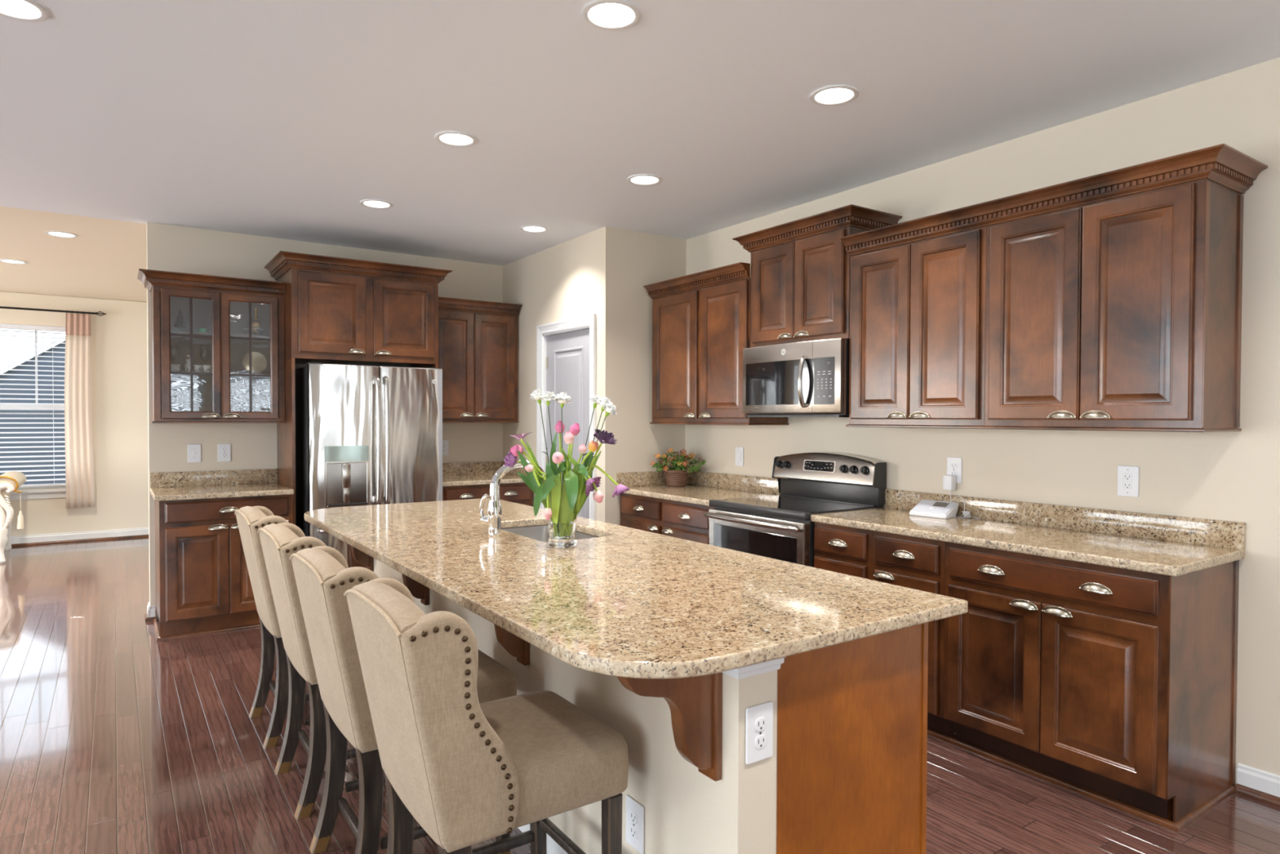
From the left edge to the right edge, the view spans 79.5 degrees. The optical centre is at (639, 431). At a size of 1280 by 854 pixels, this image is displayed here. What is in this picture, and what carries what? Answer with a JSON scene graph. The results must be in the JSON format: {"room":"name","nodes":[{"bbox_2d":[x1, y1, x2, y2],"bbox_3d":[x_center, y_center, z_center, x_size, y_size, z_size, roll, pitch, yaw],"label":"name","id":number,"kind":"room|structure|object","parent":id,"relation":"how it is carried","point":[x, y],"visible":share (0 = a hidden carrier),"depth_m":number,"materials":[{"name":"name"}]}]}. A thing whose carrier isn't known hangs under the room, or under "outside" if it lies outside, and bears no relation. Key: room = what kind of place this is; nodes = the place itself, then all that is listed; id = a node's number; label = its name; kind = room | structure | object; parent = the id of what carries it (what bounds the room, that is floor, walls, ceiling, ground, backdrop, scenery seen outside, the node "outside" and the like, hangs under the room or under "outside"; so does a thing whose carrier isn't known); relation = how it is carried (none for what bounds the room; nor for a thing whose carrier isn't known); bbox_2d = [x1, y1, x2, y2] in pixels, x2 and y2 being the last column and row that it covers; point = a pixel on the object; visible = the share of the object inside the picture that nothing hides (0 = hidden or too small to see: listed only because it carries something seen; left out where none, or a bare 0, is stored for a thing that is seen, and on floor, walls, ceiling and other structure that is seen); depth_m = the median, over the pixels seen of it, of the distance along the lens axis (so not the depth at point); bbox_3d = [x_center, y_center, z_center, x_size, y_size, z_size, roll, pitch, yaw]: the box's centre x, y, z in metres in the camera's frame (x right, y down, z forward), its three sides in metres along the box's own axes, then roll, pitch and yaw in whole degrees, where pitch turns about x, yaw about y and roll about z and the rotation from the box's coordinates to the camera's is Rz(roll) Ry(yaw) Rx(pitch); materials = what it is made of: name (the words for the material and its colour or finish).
{"room":"kitchen","nodes":[
{"label":"kitchen","id":0,"kind":"room"},
{"bbox_2d":[0,291,148,536],"bbox_3d":[-6.566,-0.128,8.453,8.315,2.722,0.150,-1,1,-34],"label":"wall","id":1,"kind":"structure","parent":0,"point":[119,347],"depth_m":8.73,"materials":[{"name":"paint"}]},
{"bbox_2d":[0,328,66,499],"bbox_3d":[-6.989,-0.205,8.126,1.710,1.885,0.170,-1,1,-34],"label":"window","id":2,"kind":"structure","parent":1,"relation":"in","point":[43,492],"depth_m":8.40,"materials":[{"name":"white paint"}]},
{"bbox_2d":[0,323,65,486],"bbox_3d":[-6.979,-0.270,8.110,1.580,1.749,0.054,-1,1,-34],"label":"window blind","id":3,"kind":"object","parent":2,"relation":"attached to","point":[3,326],"visible":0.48,"depth_m":8.37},
{"bbox_2d":[0,306,106,315],"bbox_3d":[-6.948,-1.305,8.007,2.288,0.052,0.113,-1,1,-34],"label":"curtain rod","id":4,"kind":"object","parent":1,"relation":"attached to","point":[1,307],"visible":1,"depth_m":8.35,"materials":[{"name":"black metal"}]},
{"bbox_2d":[64,309,94,508],"bbox_3d":[-6.202,-0.241,8.506,0.263,2.180,0.036,-1,1,-34],"label":"curtain","id":5,"kind":"object","parent":4,"relation":"hanging from","point":[79,461],"visible":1,"depth_m":8.50,"materials":[{"name":"beige fabric"}]},
{"bbox_2d":[10,527,148,546],"bbox_3d":[-6.437,1.179,8.458,8.115,0.110,0.030,-1,1,-34],"label":"baseboard","id":6,"kind":"structure","parent":1,"relation":"attached to","point":[101,535],"depth_m":8.57,"materials":[{"name":"white paint"}]},
{"bbox_2d":[146,222,502,619],"bbox_3d":[-2.026,-0.075,6.246,3.316,2.722,0.130,-1,1,-34],"label":"wall","id":7,"kind":"structure","parent":0,"point":[170,248],"depth_m":5.57,"materials":[{"name":"beige paint"}]},
{"bbox_2d":[187,444,200,462],"bbox_3d":[-3.131,0.155,5.405,0.082,0.128,0.016,-1,1,-34],"label":"light switch","id":8,"kind":"object","parent":7,"relation":"attached to","point":[193,450],"visible":1,"depth_m":5.41,"materials":[{"name":"white plastic"}]},
{"bbox_2d":[137,268,285,422],"bbox_3d":[-2.934,-0.546,5.288,0.859,0.978,0.407,-1,1,-34],"label":"upper cabinet","id":9,"kind":"object","parent":7,"relation":"attached to","point":[224,306],"visible":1,"depth_m":5.32,"materials":[{"name":"brown wood"}]},
{"bbox_2d":[173,307,186,331],"bbox_3d":[-3.101,-0.747,5.183,0.072,0.165,0.072,-1,1,-34],"label":"tree figurine","id":10,"kind":"object","parent":9,"relation":"on","point":[180,323],"visible":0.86,"depth_m":5.17,"materials":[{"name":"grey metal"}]},
{"bbox_2d":[160,329,270,341],"bbox_3d":[-2.929,-0.660,5.348,0.739,0.012,0.287,-1,1,-34],"label":"shelf","id":11,"kind":"object","parent":9,"relation":"attached to","point":[172,338],"depth_m":5.34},
{"bbox_2d":[160,370,270,377],"bbox_3d":[-2.929,-0.395,5.353,0.739,0.012,0.287,-1,1,-34],"label":"shelf","id":12,"kind":"object","parent":9,"relation":"attached to","point":[172,375],"depth_m":5.39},
{"bbox_2d":[242,351,266,373],"bbox_3d":[-2.735,-0.484,5.458,0.156,0.163,0.052,-1,1,-34],"label":"plate","id":13,"kind":"object","parent":9,"relation":"on","point":[259,362],"visible":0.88,"depth_m":5.46,"materials":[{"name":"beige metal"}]},
{"bbox_2d":[246,307,266,335],"bbox_3d":[-2.717,-0.773,5.445,0.124,0.199,0.062,-1,1,-34],"label":"decanter","id":14,"kind":"object","parent":9,"relation":"on","point":[255,324],"visible":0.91,"depth_m":5.43,"materials":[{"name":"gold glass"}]},
{"bbox_2d":[150,468,277,487],"bbox_3d":[-3.019,0.332,5.482,0.795,0.102,0.021,-1,1,-34],"label":"backsplash","id":15,"kind":"structure","parent":7,"relation":"attached to","point":[165,479],"depth_m":5.46,"materials":[{"name":"beige stone"}]},
{"bbox_2d":[217,443,231,462],"bbox_3d":[-2.979,0.154,5.513,0.082,0.128,0.009,-1,1,-34],"label":"wall outlet","id":16,"kind":"object","parent":7,"relation":"attached to","point":[224,450],"visible":1,"depth_m":5.51,"materials":[{"name":"white plastic"}]},
{"bbox_2d":[438,297,521,422],"bbox_3d":[-1.413,-0.560,6.330,0.772,0.978,0.407,-1,1,-34],"label":"upper cabinet","id":17,"kind":"object","parent":7,"relation":"attached to","point":[477,340],"visible":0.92,"depth_m":6.22,"materials":[{"name":"brown wood"}]},
{"bbox_2d":[442,461,527,475],"bbox_3d":[-1.345,0.323,6.253,0.784,0.102,0.641,-1,1,-34],"label":"backsplash","id":18,"kind":"structure","parent":7,"relation":"attached to","point":[469,468],"depth_m":6.54,"materials":[{"name":"beige stone"}]},
{"bbox_2d":[502,230,596,502],"bbox_3d":[-0.705,-0.068,6.115,0.120,2.722,1.579,-1,1,-34],"label":"wall","id":19,"kind":"structure","parent":0,"point":[557,282],"depth_m":6.16,"materials":[{"name":"beige paint"}]},
{"bbox_2d":[536,313,595,519],"bbox_3d":[-0.525,0.232,5.827,0.130,2.132,0.884,-1,1,-34],"label":"trim","id":20,"kind":"structure","parent":19,"relation":"attached to","point":[587,322],"depth_m":5.89,"materials":[{"name":"white paint"}]},
{"bbox_2d":[546,328,589,518],"bbox_3d":[-0.565,0.273,5.811,0.111,2.035,0.727,-1,1,-34],"label":"door","id":21,"kind":"structure","parent":19,"relation":"in","point":[567,354],"depth_m":5.77,"materials":[{"name":"grey paint"}]},
{"bbox_2d":[0,0,1279,302],"bbox_3d":[-2.424,-1.421,2.561,8.515,0.100,14.610,-1,1,-34],"label":"ceiling","id":22,"kind":"structure","parent":0,"point":[270,118],"depth_m":3.26,"materials":[{"name":"paint"}]},
{"bbox_2d":[0,0,48,22],"bbox_3d":[-2.020,-1.364,2.468,0.196,0.007,0.196,-1,1,-34],"label":"recessed light","id":23,"kind":"object","parent":22,"relation":"in","point":[28,11],"visible":1,"depth_m":2.50,"materials":[{"name":"white paint"}]},
{"bbox_2d":[44,231,78,238],"bbox_3d":[-4.209,-1.431,5.598,0.196,0.007,0.196,-1,1,-34],"label":"recessed light","id":24,"kind":"object","parent":22,"relation":"in","point":[56,233],"visible":1,"depth_m":5.60,"materials":[{"name":"white paint"}]},
{"bbox_2d":[360,199,393,208],"bbox_3d":[-1.630,-1.404,4.759,0.196,0.007,0.196,-1,1,-34],"label":"recessed light","id":25,"kind":"object","parent":22,"relation":"in","point":[372,203],"visible":1,"depth_m":4.75,"materials":[{"name":"white paint"}]},
{"bbox_2d":[435,131,477,146],"bbox_3d":[-0.871,-1.381,3.643,0.196,0.007,0.196,-1,1,-34],"label":"recessed light","id":26,"kind":"object","parent":22,"relation":"in","point":[455,139],"visible":1,"depth_m":3.64,"materials":[{"name":"white paint"}]},
{"bbox_2d":[520,225,548,232],"bbox_3d":[-0.739,-1.412,5.376,0.196,0.007,0.196,-1,1,-34],"label":"recessed light","id":27,"kind":"object","parent":22,"relation":"in","point":[531,228],"visible":1,"depth_m":5.38,"materials":[{"name":"white paint"}]},
{"bbox_2d":[581,0,641,31],"bbox_3d":[-0.093,-1.359,2.515,0.196,0.007,0.196,-1,1,-34],"label":"recessed light","id":28,"kind":"object","parent":22,"relation":"in","point":[603,15],"visible":1,"depth_m":2.51,"materials":[{"name":"white paint"}]},
{"bbox_2d":[626,173,662,186],"bbox_3d":[0.025,-1.390,4.260,0.196,0.007,0.196,-1,1,-34],"label":"recessed light","id":29,"kind":"object","parent":22,"relation":"in","point":[643,180],"visible":1,"depth_m":4.26,"materials":[{"name":"white paint"}]},
{"bbox_2d":[809,84,858,106],"bbox_3d":[0.793,-1.367,3.140,0.196,0.007,0.196,-1,1,-34],"label":"recessed light","id":30,"kind":"object","parent":22,"relation":"in","point":[832,95],"visible":1,"depth_m":3.14,"materials":[{"name":"white paint"}]},
{"bbox_2d":[0,537,1279,853],"bbox_3d":[-2.432,1.400,2.611,8.515,0.100,14.610,-1,1,-34],"label":"floor","id":31,"kind":"structure","parent":0,"point":[115,738],"depth_m":3.09,"materials":[{"name":"brown wood"}]},
{"bbox_2d":[0,471,26,563],"bbox_3d":[-6.921,0.833,7.293,1.766,0.840,1.034,-1,1,-34],"label":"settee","id":32,"kind":"object","parent":31,"relation":"on","point":[10,482],"visible":1,"depth_m":7.33,"materials":[{"name":"beige fabric"}]},
{"bbox_2d":[152,494,293,640],"bbox_3d":[-2.838,0.863,5.230,0.788,0.879,0.659,-1,1,-34],"label":"base cabinet","id":33,"kind":"object","parent":31,"relation":"on","point":[203,585],"visible":0.78,"depth_m":4.92,"materials":[{"name":"brown wood"}]},
{"bbox_2d":[150,468,293,501],"bbox_3d":[-2.840,0.354,5.219,0.797,0.136,0.658,-1,1,-34],"label":"countertop","id":34,"kind":"structure","parent":33,"relation":"on","point":[190,485],"depth_m":5.32,"materials":[{"name":"beige stone"}]},
{"bbox_2d":[234,506,309,748],"bbox_3d":[-1.513,0.836,3.556,0.606,1.000,0.486,-1,1,-34],"label":"bar stool","id":35,"kind":"object","parent":31,"relation":"on","point":[250,519],"visible":0.41,"depth_m":3.29,"materials":[{"name":"beige fabric"}]},
{"bbox_2d":[257,522,356,819],"bbox_3d":[-1.124,0.848,2.987,0.606,1.000,0.486,-1,1,-34],"label":"bar stool","id":36,"kind":"object","parent":31,"relation":"on","point":[279,541],"visible":0.35,"depth_m":2.72,"materials":[{"name":"beige fabric"}]},
{"bbox_2d":[263,250,452,524],"bbox_3d":[-2.085,0.045,5.725,1.186,2.500,0.665,-1,1,-34],"label":"tall cabinet","id":37,"kind":"object","parent":31,"relation":"on","point":[331,316],"visible":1,"depth_m":5.44,"materials":[{"name":"brown wood"}]},
{"bbox_2d":[294,362,442,568],"bbox_3d":[-1.995,0.415,5.641,0.914,1.765,0.832,-1,1,-34],"label":"refrigerator","id":38,"kind":"object","parent":31,"relation":"on","point":[366,435],"visible":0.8,"depth_m":5.31,"materials":[{"name":"grey metal"}]},
{"bbox_2d":[288,546,516,853],"bbox_3d":[-0.751,0.858,2.442,0.606,1.000,0.486,-1,1,-34],"label":"bar stool","id":39,"kind":"object","parent":31,"relation":"on","point":[322,575],"visible":0.54,"depth_m":2.19,"materials":[{"name":"beige fabric"}]},
{"bbox_2d":[343,577,628,853],"bbox_3d":[-0.388,0.868,1.952,0.606,1.000,0.486,-1,1,-34],"label":"bar stool","id":40,"kind":"object","parent":31,"relation":"on","point":[469,772],"visible":1,"depth_m":1.74,"materials":[{"name":"beige fabric"}]},
{"bbox_2d":[442,482,533,506],"bbox_3d":[-1.346,0.849,6.251,0.772,0.879,0.659,-1,1,-34],"label":"base cabinet","id":41,"kind":"object","parent":31,"relation":"on","point":[520,492],"visible":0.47,"depth_m":6.04,"materials":[{"name":"brown wood"}]},
{"bbox_2d":[442,461,527,486],"bbox_3d":[-1.345,0.340,6.252,0.786,0.136,0.643,-1,1,-34],"label":"countertop","id":42,"kind":"structure","parent":41,"relation":"on","point":[468,473],"depth_m":6.43,"materials":[{"name":"beige stone"}]},
{"bbox_2d":[350,545,928,853],"bbox_3d":[-0.435,0.908,3.082,0.986,0.879,3.023,-1,1,-34],"label":"kitchen island","id":43,"kind":"object","parent":31,"relation":"on","point":[846,771],"visible":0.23,"depth_m":1.93,"materials":[{"name":"beige paint"}]},
{"bbox_2d":[626,795,644,853],"bbox_3d":[-0.015,1.050,2.053,0.009,0.128,0.082,-1,1,-34],"label":"wall outlet","id":44,"kind":"object","parent":43,"relation":"attached to","point":[634,810],"visible":1,"depth_m":2.05,"materials":[{"name":"white plastic"}]},
{"bbox_2d":[630,810,637,839],"bbox_3d":[-0.017,1.050,2.052,0.003,0.070,0.034,-1,1,-34],"label":"receptacle","id":45,"kind":"object","parent":44,"relation":"attached to","point":[633,814],"depth_m":2.05,"materials":[{"name":"white plastic"}]},
{"bbox_2d":[304,497,968,678],"bbox_3d":[-0.463,0.451,3.062,1.111,0.034,3.160,-1,1,-34],"label":"island countertop","id":46,"kind":"structure","parent":43,"relation":"on","point":[623,601],"depth_m":2.16,"materials":[{"name":"beige stone"}]},
{"bbox_2d":[479,459,545,533],"bbox_3d":[-0.527,0.276,3.289,0.310,0.308,0.074,0,1,-23],"label":"faucet","id":47,"kind":"object","parent":46,"relation":"on","point":[493,519],"visible":0.59,"depth_m":3.23,"materials":[{"name":"silver metal"}]},
{"bbox_2d":[501,524,598,542],"bbox_3d":[-0.408,0.558,3.386,0.393,0.189,0.690,-1,1,-34],"label":"sink","id":48,"kind":"object","parent":46,"relation":"in","point":[540,532],"visible":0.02,"depth_m":3.69,"materials":[{"name":"silver metal"}]},
{"bbox_2d":[540,477,581,548],"bbox_3d":[-0.295,0.309,2.913,0.159,0.255,0.159,0,1,8],"label":"vase","id":49,"kind":"object","parent":46,"relation":"on","point":[562,535],"visible":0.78,"depth_m":2.87,"materials":[{"name":"clear glass"}]},
{"bbox_2d":[503,450,546,493],"bbox_3d":[-0.414,0.234,2.918,0.226,0.326,0.058,0,1,7],"label":"tulip","id":50,"kind":"object","parent":49,"relation":"in","point":[509,460],"visible":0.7,"depth_m":2.94,"materials":[{"name":"purple plant"}]},
{"bbox_2d":[510,444,546,507],"bbox_3d":[-0.392,0.224,2.906,0.199,0.347,0.056,0,1,0],"label":"tulip","id":51,"kind":"object","parent":49,"relation":"in","point":[517,450],"visible":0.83,"depth_m":2.89,"materials":[{"name":"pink plant"}]},
{"bbox_2d":[510,431,546,481],"bbox_3d":[-0.390,0.200,2.927,0.211,0.395,0.100,0,1,-18],"label":"tulip","id":52,"kind":"object","parent":49,"relation":"in","point":[518,437],"visible":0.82,"depth_m":2.91,"materials":[{"name":"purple plant"}]},
{"bbox_2d":[524,464,544,515],"bbox_3d":[-0.366,0.261,2.871,0.127,0.275,0.071,0,1,-12],"label":"tulip","id":53,"kind":"object","parent":49,"relation":"in","point":[538,498],"visible":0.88,"depth_m":2.85,"materials":[{"name":"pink plant"}]},
{"bbox_2d":[529,388,549,463],"bbox_3d":[-0.356,0.118,2.925,0.125,0.559,0.058,0,1,12],"label":"carnation","id":54,"kind":"object","parent":49,"relation":"in","point":[535,394],"visible":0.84,"depth_m":2.92,"materials":[{"name":"white plant"}]},
{"bbox_2d":[539,391,555,475],"bbox_3d":[-0.345,0.123,2.898,0.067,0.550,0.063,-1,1,-34],"label":"carnation","id":55,"kind":"object","parent":49,"relation":"in","point":[548,396],"visible":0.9,"depth_m":2.89,"materials":[{"name":"white plant"}]},
{"bbox_2d":[542,474,560,524],"bbox_3d":[-0.306,0.279,2.853,0.133,0.241,0.052,-1,1,-43],"label":"tulip","id":56,"kind":"object","parent":49,"relation":"in","point":[553,482],"visible":0.94,"depth_m":2.83,"materials":[{"name":"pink plant"}]},
{"bbox_2d":[545,451,564,479],"bbox_3d":[-0.297,0.237,2.878,0.056,0.323,0.113,1,1,34],"label":"tulip","id":57,"kind":"object","parent":49,"relation":"in","point":[548,472],"visible":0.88,"depth_m":2.85,"materials":[{"name":"pink plant"}]},
{"bbox_2d":[550,420,564,480],"bbox_3d":[-0.304,0.179,2.917,0.053,0.438,0.066,1,1,20],"label":"tulip","id":58,"kind":"object","parent":49,"relation":"in","point":[558,425],"visible":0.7,"depth_m":2.90,"materials":[{"name":"pink plant"}]},
{"bbox_2d":[554,391,571,480],"bbox_3d":[-0.291,0.124,2.909,0.066,0.547,0.060,-1,1,-34],"label":"carnation","id":59,"kind":"object","parent":49,"relation":"in","point":[563,398],"visible":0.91,"depth_m":2.90,"materials":[{"name":"white plant"}]},
{"bbox_2d":[560,422,580,471],"bbox_3d":[-0.269,0.183,2.905,0.085,0.431,0.045,0,1,-14],"label":"tulip","id":60,"kind":"object","parent":49,"relation":"in","point":[575,429],"visible":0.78,"depth_m":2.89,"materials":[{"name":"pink plant"}]},
{"bbox_2d":[563,431,584,503],"bbox_3d":[-0.258,0.199,2.881,0.085,0.399,0.051,1,1,34],"label":"tulip","id":61,"kind":"object","parent":49,"relation":"in","point":[568,437],"visible":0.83,"depth_m":2.87,"materials":[{"name":"pink plant"}]},
{"bbox_2d":[563,469,604,511],"bbox_3d":[-0.230,0.271,2.864,0.187,0.258,0.106,0,1,1],"label":"tulip","id":62,"kind":"object","parent":49,"relation":"in","point":[571,478],"visible":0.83,"depth_m":2.83,"materials":[{"name":"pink plant"}]},
{"bbox_2d":[572,463,601,496],"bbox_3d":[-0.225,0.259,2.874,0.159,0.280,0.091,0,1,1],"label":"tulip","id":63,"kind":"object","parent":49,"relation":"in","point":[579,468],"visible":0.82,"depth_m":2.86,"materials":[{"name":"purple plant"}]},
{"bbox_2d":[577,440,601,511],"bbox_3d":[-0.214,0.216,2.913,0.133,0.364,0.039,0,1,16],"label":"tulip","id":64,"kind":"object","parent":49,"relation":"in","point":[593,446],"visible":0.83,"depth_m":2.91,"materials":[{"name":"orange plant"}]},
{"bbox_2d":[555,461,630,497],"bbox_3d":[-0.176,0.256,2.906,0.282,0.286,0.077,0,1,-7],"label":"tulip","id":65,"kind":"object","parent":49,"relation":"in","point":[620,488],"visible":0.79,"depth_m":2.90,"materials":[{"name":"purple plant"}]},
{"bbox_2d":[576,429,617,515],"bbox_3d":[-0.181,0.194,2.917,0.190,0.407,0.085,0,1,14],"label":"tulip","id":66,"kind":"object","parent":49,"relation":"in","point":[607,437],"visible":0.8,"depth_m":2.92,"materials":[{"name":"purple plant"}]},
{"bbox_2d":[585,395,611,466],"bbox_3d":[-0.198,0.132,2.925,0.196,0.531,0.060,0,1,13],"label":"carnation","id":67,"kind":"object","parent":49,"relation":"in","point":[603,401],"visible":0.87,"depth_m":2.90,"materials":[{"name":"white plant"}]},
{"bbox_2d":[583,402,617,483],"bbox_3d":[-0.196,0.144,2.916,0.227,0.508,0.058,0,1,17],"label":"carnation","id":68,"kind":"object","parent":49,"relation":"in","point":[611,407],"visible":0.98,"depth_m":2.88,"materials":[{"name":"white plant"}]},
{"bbox_2d":[745,701,773,764],"bbox_3d":[0.272,0.684,1.745,0.082,0.128,0.009,-1,1,-34],"label":"wall outlet","id":69,"kind":"object","parent":43,"relation":"attached to","point":[758,717],"visible":1,"depth_m":1.74,"materials":[{"name":"white plastic"}]},
{"bbox_2d":[755,716,766,749],"bbox_3d":[0.273,0.684,1.743,0.034,0.070,0.003,-1,1,-34],"label":"receptacle","id":70,"kind":"object","parent":69,"relation":"attached to","point":[760,722],"depth_m":1.74,"materials":[{"name":"white plastic"}]},
{"bbox_2d":[620,493,714,544],"bbox_3d":[0.371,0.874,5.138,0.625,0.879,1.030,-1,1,-34],"label":"base cabinet","id":71,"kind":"object","parent":31,"relation":"on","point":[682,520],"visible":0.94,"depth_m":4.93,"materials":[{"name":"brown wood"}]},
{"bbox_2d":[616,471,780,506],"bbox_3d":[0.379,0.365,5.133,0.609,0.136,1.040,-1,1,-34],"label":"countertop","id":72,"kind":"structure","parent":71,"relation":"on","point":[701,486],"depth_m":5.22,"materials":[{"name":"beige stone"}]},
{"bbox_2d":[650,448,706,486],"bbox_3d":[0.295,0.256,5.484,0.408,0.274,0.236,0,1,17],"label":"petunia","id":73,"kind":"object","parent":72,"relation":"on","point":[676,473],"visible":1,"depth_m":5.45,"materials":[{"name":"plant"}]},
{"bbox_2d":[703,452,886,567],"bbox_3d":[0.842,0.728,4.359,0.709,1.202,0.777,-1,1,-34],"label":"range","id":74,"kind":"object","parent":31,"relation":"on","point":[780,526],"visible":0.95,"depth_m":4.30,"materials":[{"name":"grey metal"}]},
{"bbox_2d":[719,494,874,513],"bbox_3d":[0.861,0.409,4.366,0.523,0.004,0.738,-1,1,-34],"label":"glass cooktop","id":75,"kind":"object","parent":74,"relation":"in","point":[807,504],"depth_m":4.34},
{"bbox_2d":[813,521,872,579],"bbox_3d":[1.207,0.898,3.917,0.625,0.879,0.363,-1,1,-34],"label":"base cabinet","id":76,"kind":"object","parent":31,"relation":"on","point":[846,550],"visible":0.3,"depth_m":3.73,"materials":[{"name":"brown wood"}]},
{"bbox_2d":[810,488,1245,576],"bbox_3d":[1.572,0.400,3.396,0.604,0.136,1.630,-1,1,-34],"label":"countertop","id":77,"kind":"structure","parent":76,"relation":"on","point":[1153,543],"depth_m":3.21,"materials":[{"name":"beige stone"}]},
{"bbox_2d":[909,499,959,519],"bbox_3d":[1.475,0.389,3.859,0.132,0.072,0.196,-1,1,-41],"label":"alarm keypad","id":78,"kind":"object","parent":77,"relation":"on","point":[925,508],"visible":1,"depth_m":3.83,"materials":[{"name":"white plastic"}]},
{"bbox_2d":[872,530,951,742],"bbox_3d":[1.418,0.904,3.609,0.625,0.879,0.381,-1,1,-34],"label":"base cabinet","id":79,"kind":"object","parent":31,"relation":"on","point":[905,561],"visible":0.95,"depth_m":3.37,"materials":[{"name":"brown wood"}]},
{"bbox_2d":[943,541,1239,831],"bbox_3d":[1.772,0.915,3.092,0.625,0.879,0.870,-1,1,-34],"label":"base cabinet","id":80,"kind":"object","parent":31,"relation":"on","point":[1114,686],"visible":1,"depth_m":2.83,"materials":[{"name":"brown wood"}]},
{"bbox_2d":[595,226,686,524],"bbox_3d":[0.015,-0.057,5.579,0.702,2.722,0.120,-1,1,-34],"label":"wall","id":81,"kind":"structure","parent":0,"point":[628,261],"depth_m":5.43,"materials":[{"name":"beige paint"}]},
{"bbox_2d":[662,469,688,486],"bbox_3d":[0.259,0.333,5.500,0.192,0.119,0.192,-1,1,-34],"label":"pot","id":82,"kind":"object","parent":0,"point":[673,477],"depth_m":5.43,"materials":[{"name":"brown"}]},
{"bbox_2d":[942,474,955,502],"bbox_3d":[1.559,0.317,3.877,0.061,0.191,0.059,-1,1,-34],"label":"power adapter","id":83,"kind":"object","parent":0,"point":[948,481],"visible":0.82,"depth_m":3.87,"materials":[{"name":"white plastic"}]},
{"bbox_2d":[685,57,1279,785],"bbox_3d":[2.218,-0.006,3.116,0.150,2.722,10.235,-1,1,-34],"label":"wall","id":84,"kind":"structure","parent":0,"point":[1226,476],"depth_m":3.19,"materials":[{"name":"beige paint"}]},
{"bbox_2d":[616,471,780,494],"bbox_3d":[0.379,0.348,5.132,0.609,0.102,1.040,-1,1,-34],"label":"backsplash","id":85,"kind":"structure","parent":84,"relation":"attached to","point":[735,482],"depth_m":5.40,"materials":[{"name":"beige stone"}]},
{"bbox_2d":[643,262,788,425],"bbox_3d":[0.478,-0.534,5.155,0.407,0.978,1.042,-1,1,-34],"label":"upper cabinet","id":86,"kind":"object","parent":84,"relation":"attached to","point":[700,335],"visible":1,"depth_m":5.00,"materials":[{"name":"brown wood"}]},
{"bbox_2d":[735,446,743,466],"bbox_3d":[0.675,0.172,5.229,0.010,0.128,0.082,-1,1,-34],"label":"light switch","id":87,"kind":"object","parent":84,"relation":"attached to","point":[739,451],"visible":1,"depth_m":5.22,"materials":[{"name":"white plastic"}]},
{"bbox_2d":[732,204,902,347],"bbox_3d":[0.985,-0.828,4.410,0.407,0.669,0.914,-1,1,-34],"label":"upper cabinet","id":88,"kind":"object","parent":84,"relation":"attached to","point":[800,288],"visible":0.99,"depth_m":4.26,"materials":[{"name":"brown wood"}]},
{"bbox_2d":[742,337,849,417],"bbox_3d":[0.956,-0.286,4.400,0.476,0.414,0.754,-1,1,-34],"label":"microwave","id":89,"kind":"object","parent":88,"relation":"attached to","point":[805,379],"visible":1,"depth_m":4.22,"materials":[{"name":"silver metal"}]},
{"bbox_2d":[845,226,986,428],"bbox_3d":[1.426,-0.464,3.800,0.375,0.892,0.774,-1,1,-34],"label":"upper cabinet","id":90,"kind":"object","parent":84,"relation":"attached to","point":[917,309],"visible":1,"depth_m":3.65,"materials":[{"name":"brown wood"}]},
{"bbox_2d":[946,457,961,483],"bbox_3d":[1.590,0.196,3.893,0.009,0.128,0.082,-1,1,-34],"label":"wall outlet","id":91,"kind":"object","parent":84,"relation":"attached to","point":[953,464],"visible":0.87,"depth_m":3.88,"materials":[{"name":"white plastic"}]},
{"bbox_2d":[884,488,1245,550],"bbox_3d":[1.813,0.381,3.559,0.021,0.102,1.624,-1,1,-34],"label":"backsplash","id":92,"kind":"structure","parent":84,"relation":"attached to","point":[1196,531],"depth_m":3.32,"materials":[{"name":"beige stone"}]},
{"bbox_2d":[982,179,1244,431],"bbox_3d":[1.881,-0.450,3.135,0.375,0.892,0.838,-1,1,-34],"label":"upper cabinet","id":93,"kind":"object","parent":84,"relation":"attached to","point":[1124,313],"visible":1,"depth_m":2.93,"materials":[{"name":"brown wood"}]},
{"bbox_2d":[840,143,1267,256],"bbox_3d":[1.673,-0.945,3.404,0.407,0.086,1.666,-1,1,-34],"label":"crown molding","id":94,"kind":"structure","parent":93,"relation":"attached to","point":[1224,165],"depth_m":3.03,"materials":[{"name":"brown wood"}]},
{"bbox_2d":[1117,465,1138,497],"bbox_3d":[2.046,0.210,3.226,0.009,0.128,0.082,-1,1,-34],"label":"wall outlet","id":95,"kind":"object","parent":84,"relation":"attached to","point":[1127,476],"visible":1,"depth_m":3.22,"materials":[{"name":"white plastic"}]},
{"bbox_2d":[1123,473,1132,488],"bbox_3d":[2.045,0.210,3.225,0.002,0.066,0.033,-1,1,-34],"label":"receptacle","id":96,"kind":"object","parent":95,"relation":"attached to","point":[1127,477],"depth_m":3.22,"materials":[{"name":"white plastic"}]},
{"bbox_2d":[1235,762,1279,805],"bbox_3d":[3.589,1.348,0.972,0.030,0.100,4.705,-1,1,-34],"label":"baseboard","id":97,"kind":"structure","parent":84,"relation":"attached to","point":[1259,784],"depth_m":2.86,"materials":[{"name":"white paint"}]},
{"label":"outside","id":98,"kind":"structure","parent":0,"visible":0},
{"bbox_3d":[-2.830,1.872,4.160,60.000,0.100,70.000,-1,1,-34],"label":"ground","id":99,"kind":"structure","parent":98,"visible":0},
{"bbox_2d":[0,336,65,484],"bbox_3d":[-9.165,-1.411,18.060,13.500,5.929,6.400,-1,1,-34],"label":"neighbor house","id":100,"kind":"structure","parent":99,"relation":"on","point":[62,340],"depth_m":13.39,"materials":[{"name":"grey"}]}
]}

